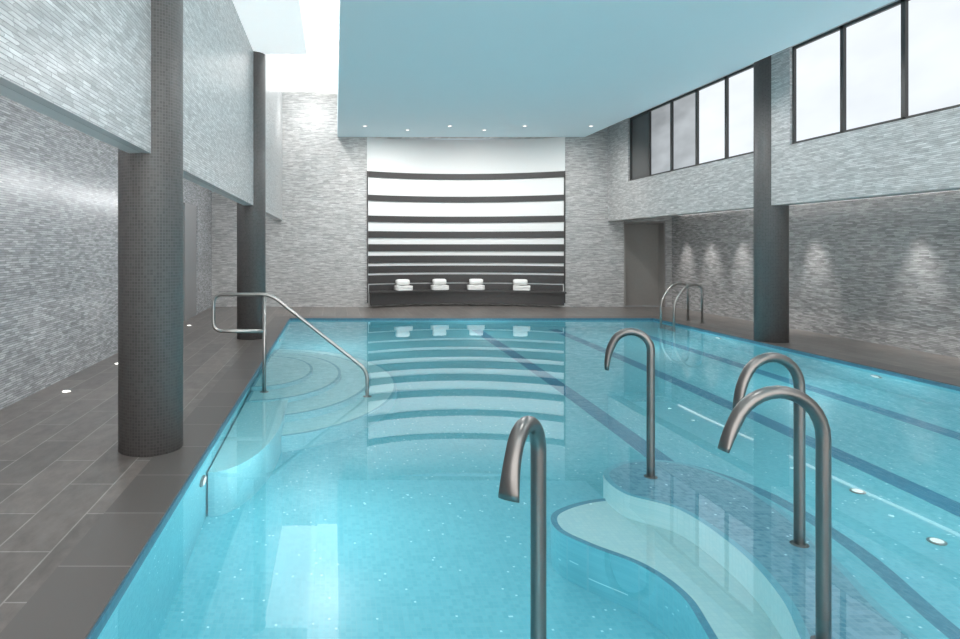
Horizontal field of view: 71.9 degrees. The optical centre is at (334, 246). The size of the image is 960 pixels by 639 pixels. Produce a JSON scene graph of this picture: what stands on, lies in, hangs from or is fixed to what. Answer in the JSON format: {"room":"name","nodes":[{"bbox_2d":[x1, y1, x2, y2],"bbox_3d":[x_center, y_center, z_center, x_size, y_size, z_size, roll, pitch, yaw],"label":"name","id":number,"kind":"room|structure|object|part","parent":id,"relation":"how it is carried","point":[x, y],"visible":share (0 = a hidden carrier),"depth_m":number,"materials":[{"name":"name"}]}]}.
{"room":"spa","nodes":[
{"label":"spa","id":0,"kind":"room"},
{"bbox_2d":[0,95,211,409],"bbox_3d":[-3.180,-0.050,6.500,0.200,3.100,19.000,0,0,0],"label":"wall","id":1,"kind":"structure","parent":0,"point":[59,182],"depth_m":7.10,"materials":[{"name":"tile"}]},
{"bbox_2d":[183,203,197,320],"bbox_3d":[-3.055,0.300,13.575,0.050,2.400,1.150,0,0,0],"label":"door","id":2,"kind":"structure","parent":1,"relation":"in","point":[190,212],"depth_m":13.51,"materials":[{"name":"grey"}]},
{"bbox_2d":[0,0,281,219],"bbox_3d":[-1.395,-2.335,6.500,0.160,3.330,19.000,0,0,0],"label":"wall","id":3,"kind":"structure","parent":0,"point":[82,65],"depth_m":4.28,"materials":[{"name":"tile"}]},
{"bbox_2d":[232,0,306,53],"bbox_3d":[-0.887,-3.520,3.750,0.855,0.720,13.500,0,0,0],"label":"ceiling","id":4,"kind":"structure","parent":0,"point":[270,26],"depth_m":9.17,"materials":[{"name":"white paint"}]},
{"bbox_2d":[270,0,338,91],"bbox_3d":[-0.777,-3.940,6.550,1.675,0.120,19.100,0,0,0],"label":"ceiling","id":5,"kind":"structure","parent":0,"point":[295,72],"depth_m":13.99,"materials":[{"name":"white paint"}]},
{"bbox_2d":[307,0,337,93],"bbox_3d":[-0.195,-3.853,6.500,0.490,0.045,19.000,0,0,0],"label":"skylight window","id":6,"kind":"structure","parent":5,"relation":"attached to","point":[323,14],"depth_m":11.93,"materials":[{"name":"white glass"}]},
{"bbox_2d":[212,92,671,306],"bbox_3d":[2.670,-1.250,16.150,11.900,5.500,0.300,0,0,0],"label":"wall","id":7,"kind":"structure","parent":0,"point":[316,255],"depth_m":16.00,"materials":[{"name":"tile"}]},
{"bbox_2d":[367,137,564,306],"bbox_3d":[3.275,-0.650,16.370,4.950,4.300,0.740,0,0,0],"label":"wall niche","id":8,"kind":"object","parent":7,"relation":"in","point":[424,156],"visible":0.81,"depth_m":16.51,"materials":[{"name":"white paint"}]},
{"bbox_2d":[367,171,564,302],"bbox_3d":[3.275,-0.250,16.325,4.950,3.300,0.710,0,0,0],"label":"shelf","id":9,"kind":"object","parent":8,"relation":"attached to","point":[417,278],"visible":0.94,"depth_m":16.48,"materials":[{"name":"black wood"}]},
{"bbox_3d":[0.812,-0.250,16.005,0.025,3.300,0.070,0,0,0],"label":"frame post","id":10,"kind":"part","parent":9,"relation":"part of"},
{"bbox_3d":[5.737,-0.250,16.005,0.025,3.300,0.070,0,0,0],"label":"frame post","id":11,"kind":"part","parent":9,"relation":"part of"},
{"bbox_2d":[624,221,664,306],"bbox_3d":[7.735,0.430,16.135,1.030,2.140,0.310,0,0,0],"label":"door","id":12,"kind":"structure","parent":7,"relation":"in","point":[644,241],"depth_m":16.24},
{"bbox_2d":[0,305,959,632],"bbox_3d":[2.670,1.650,7.100,11.900,0.300,20.200,0,0,0],"label":"floor","id":13,"kind":"structure","parent":0,"point":[62,467],"depth_m":5.38,"materials":[{"name":"tile"}]},
{"bbox_2d":[118,0,182,456],"bbox_3d":[-1.380,-0.830,4.800,0.470,4.660,0.470,0,0,0],"label":"column","id":14,"kind":"structure","parent":13,"relation":"on","point":[150,185],"depth_m":4.60,"materials":[{"name":"tile"}]},
{"bbox_2d":[237,51,265,339],"bbox_3d":[-1.380,-0.830,10.550,0.470,4.660,0.470,0,0,0],"label":"column","id":15,"kind":"structure","parent":13,"relation":"on","point":[251,219],"depth_m":10.35,"materials":[{"name":"tile"}]},
{"bbox_2d":[369,289,566,305],"bbox_3d":[3.250,1.270,16.125,4.800,0.340,1.071,0,0,0],"label":"bench","id":16,"kind":"object","parent":13,"relation":"on","point":[487,296],"visible":0.98,"depth_m":16.17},
{"bbox_2d":[394,285,412,290],"bbox_3d":[1.726,1.034,16.158,0.420,0.130,0.268,0,0,-18],"label":"folded towel","id":17,"kind":"object","parent":16,"relation":"on","point":[396,287],"visible":1,"depth_m":16.04,"materials":[{"name":"fabric"}]},
{"bbox_2d":[395,279,409,284],"bbox_3d":[1.706,0.890,16.156,0.340,0.156,0.156,0,0,-11],"label":"rolled towel","id":18,"kind":"object","parent":17,"relation":"on","point":[398,281],"visible":1,"depth_m":16.09,"materials":[{"name":"fabric"}]},
{"bbox_2d":[430,285,448,289],"bbox_3d":[2.678,1.034,16.375,0.420,0.130,0.268,0,0,-7],"label":"folded towel","id":19,"kind":"object","parent":16,"relation":"on","point":[433,287],"visible":0.99,"depth_m":16.25,"materials":[{"name":"fabric"}]},
{"bbox_2d":[432,279,445,284],"bbox_3d":[2.668,0.890,16.373,0.340,0.156,0.156,0,0,-6],"label":"rolled towel","id":20,"kind":"object","parent":19,"relation":"on","point":[434,281],"visible":1,"depth_m":16.31,"materials":[{"name":"fabric"}]},
{"bbox_2d":[467,285,484,289],"bbox_3d":[3.606,1.034,16.401,0.420,0.130,0.268,0,0,4],"label":"folded towel","id":21,"kind":"object","parent":16,"relation":"on","point":[469,287],"visible":1,"depth_m":16.28,"materials":[{"name":"fabric"}]},
{"bbox_2d":[469,279,482,284],"bbox_3d":[3.615,0.890,16.399,0.340,0.156,0.156,0,0,8],"label":"rolled towel","id":22,"kind":"object","parent":21,"relation":"on","point":[471,281],"visible":1,"depth_m":16.34,"materials":[{"name":"fabric"}]},
{"bbox_2d":[513,285,529,290],"bbox_3d":[4.723,1.034,16.191,0.420,0.130,0.268,0,0,17],"label":"folded towel","id":23,"kind":"object","parent":16,"relation":"on","point":[515,287],"visible":1,"depth_m":16.08,"materials":[{"name":"fabric"}]},
{"bbox_2d":[513,279,527,284],"bbox_3d":[4.684,0.890,16.189,0.340,0.156,0.156,0,0,5],"label":"rolled towel","id":24,"kind":"object","parent":23,"relation":"on","point":[515,281],"visible":1,"depth_m":16.13,"materials":[{"name":"fabric"}]},
{"bbox_2d":[0,316,959,638],"bbox_3d":[2.881,2.223,7.250,8.357,1.454,13.180,0,0,0],"label":"swimming pool","id":25,"kind":"object","parent":13,"relation":"in","point":[75,601],"visible":0.03,"depth_m":3.84,"materials":[{"name":"tile"}]},
{"bbox_2d":[211,293,368,384],"bbox_3d":[-0.485,1.294,7.150,1.791,1.571,0.100,0,0,0],"label":"pool handrail","id":26,"kind":"object","parent":25,"relation":"on","point":[264,295],"visible":0.8,"depth_m":7.13,"materials":[{"name":"metal"}]},
{"bbox_3d":[-0.790,1.215,7.150,0.042,1.330,0.042,0,0,0],"label":"post","id":27,"kind":"part","parent":26,"relation":"part of","materials":[{"name":"metal"}]},
{"bbox_2d":[498,416,545,638],"bbox_3d":[0.644,1.661,2.163,0.090,2.177,0.314,0,0,39],"label":"spout","id":28,"kind":"object","parent":25,"relation":"on","point":[509,487],"visible":1,"depth_m":2.22,"materials":[{"name":"metal"}]},
{"bbox_2d":[95,320,959,638],"bbox_3d":[2.881,1.540,7.250,7.653,0.001,12.476,0,0,0],"label":"pool water","id":29,"kind":"object","parent":25,"relation":"in","point":[328,504],"visible":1,"depth_m":3.95,"materials":[{"name":"blue liquid"}]},
{"bbox_2d":[604,328,654,466],"bbox_3d":[2.097,1.177,4.537,0.346,1.207,0.090,0,0,17],"label":"spout","id":30,"kind":"object","parent":25,"relation":"on","point":[650,348],"visible":0.82,"depth_m":4.49,"materials":[{"name":"metal"}]},
{"bbox_2d":[733,352,805,530],"bbox_3d":[2.374,1.177,3.484,0.424,1.207,0.090,0,0,-6],"label":"spout","id":31,"kind":"object","parent":25,"relation":"on","point":[799,414],"visible":0.75,"depth_m":3.48,"materials":[{"name":"metal"}]},
{"bbox_2d":[717,385,831,620],"bbox_3d":[1.832,1.177,2.644,0.488,1.207,0.091,0,0,-5],"label":"spout","id":32,"kind":"object","parent":25,"relation":"on","point":[823,441],"visible":1,"depth_m":2.64,"materials":[{"name":"metal"}]},
{"bbox_2d":[660,282,704,325],"bbox_3d":[6.895,1.559,12.750,0.650,1.681,0.600,0,0,0],"label":"pool ladder","id":33,"kind":"object","parent":13,"relation":"attached to","point":[678,283],"visible":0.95,"depth_m":12.50,"materials":[{"name":"metal"}]},
{"bbox_3d":[6.895,1.559,13.000,0.593,1.681,0.044,0,0,0],"label":"handrail","id":34,"kind":"part","parent":33,"relation":"part of","materials":[{"name":"metal"}]},
{"bbox_3d":[6.895,1.559,12.500,0.593,1.681,0.044,0,0,0],"label":"handrail","id":35,"kind":"part","parent":33,"relation":"part of","materials":[{"name":"metal"}]},
{"bbox_2d":[753,55,788,342],"bbox_3d":[6.950,-0.895,10.200,0.470,4.790,0.470,0,0,0],"label":"column","id":36,"kind":"structure","parent":13,"relation":"on","point":[770,222],"depth_m":10.05,"materials":[{"name":"tile"}]},
{"bbox_2d":[337,0,894,136],"bbox_3d":[3.155,-3.375,6.500,6.190,1.250,19.000,0,0,0],"label":"ceiling","id":37,"kind":"structure","parent":0,"point":[555,68],"depth_m":9.24,"materials":[{"name":"paint"}]},
{"bbox_2d":[608,0,959,220],"bbox_3d":[6.970,-1.975,6.500,0.300,2.650,19.000,0,0,0],"label":"wall","id":38,"kind":"structure","parent":0,"point":[919,154],"depth_m":9.44,"materials":[{"name":"tile"}]},
{"bbox_2d":[630,110,648,180],"bbox_3d":[6.895,-2.265,14.443,0.070,1.470,0.915,0,0,0],"label":"window","id":39,"kind":"structure","parent":38,"relation":"in","point":[639,124],"depth_m":14.50,"materials":[{"name":"glass"}]},
{"bbox_2d":[649,100,670,175],"bbox_3d":[6.895,-2.265,13.527,0.070,1.470,0.915,0,0,0],"label":"window","id":40,"kind":"structure","parent":38,"relation":"in","point":[659,116],"depth_m":13.57,"materials":[{"name":"glass"}]},
{"bbox_2d":[671,89,695,171],"bbox_3d":[6.895,-2.265,12.613,0.070,1.470,0.915,0,0,0],"label":"window","id":41,"kind":"structure","parent":38,"relation":"in","point":[683,107],"depth_m":12.67,"materials":[{"name":"glass"}]},
{"bbox_2d":[696,76,725,165],"bbox_3d":[6.895,-2.265,11.697,0.070,1.470,0.915,0,0,0],"label":"window","id":42,"kind":"structure","parent":38,"relation":"in","point":[711,97],"depth_m":11.73,"materials":[{"name":"glass"}]},
{"bbox_2d":[726,64,752,158],"bbox_3d":[6.895,-2.265,10.783,0.070,1.470,0.915,0,0,0],"label":"window","id":43,"kind":"structure","parent":38,"relation":"in","point":[739,84],"depth_m":10.92,"materials":[{"name":"glass"}]},
{"bbox_2d":[792,25,841,143],"bbox_3d":[6.895,-2.265,9.133,0.070,1.470,0.935,0,0,0],"label":"window","id":44,"kind":"structure","parent":38,"relation":"in","point":[816,61],"depth_m":9.17,"materials":[{"name":"glass"}]},
{"bbox_2d":[842,0,902,132],"bbox_3d":[6.895,-2.265,8.197,0.070,1.470,0.935,0,0,0],"label":"window","id":45,"kind":"structure","parent":38,"relation":"in","point":[872,43],"depth_m":8.19,"materials":[{"name":"glass"}]},
{"bbox_2d":[903,0,959,118],"bbox_3d":[6.895,-2.265,7.263,0.070,1.470,0.935,0,0,0],"label":"window","id":46,"kind":"structure","parent":38,"relation":"in","point":[931,28],"depth_m":7.40,"materials":[{"name":"glass"}]},
{"bbox_2d":[672,190,959,357],"bbox_3d":[8.520,0.250,6.500,0.200,2.500,19.000,0,0,0],"label":"wall","id":47,"kind":"structure","parent":0,"point":[882,270],"depth_m":10.41,"materials":[{"name":"tile"}]},
{"bbox_2d":[680,190,956,215],"bbox_3d":[8.373,-0.778,8.800,0.025,0.033,13.600,0,0,0],"label":"trim","id":48,"kind":"structure","parent":47,"relation":"attached to","point":[954,190],"depth_m":10.38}
]}

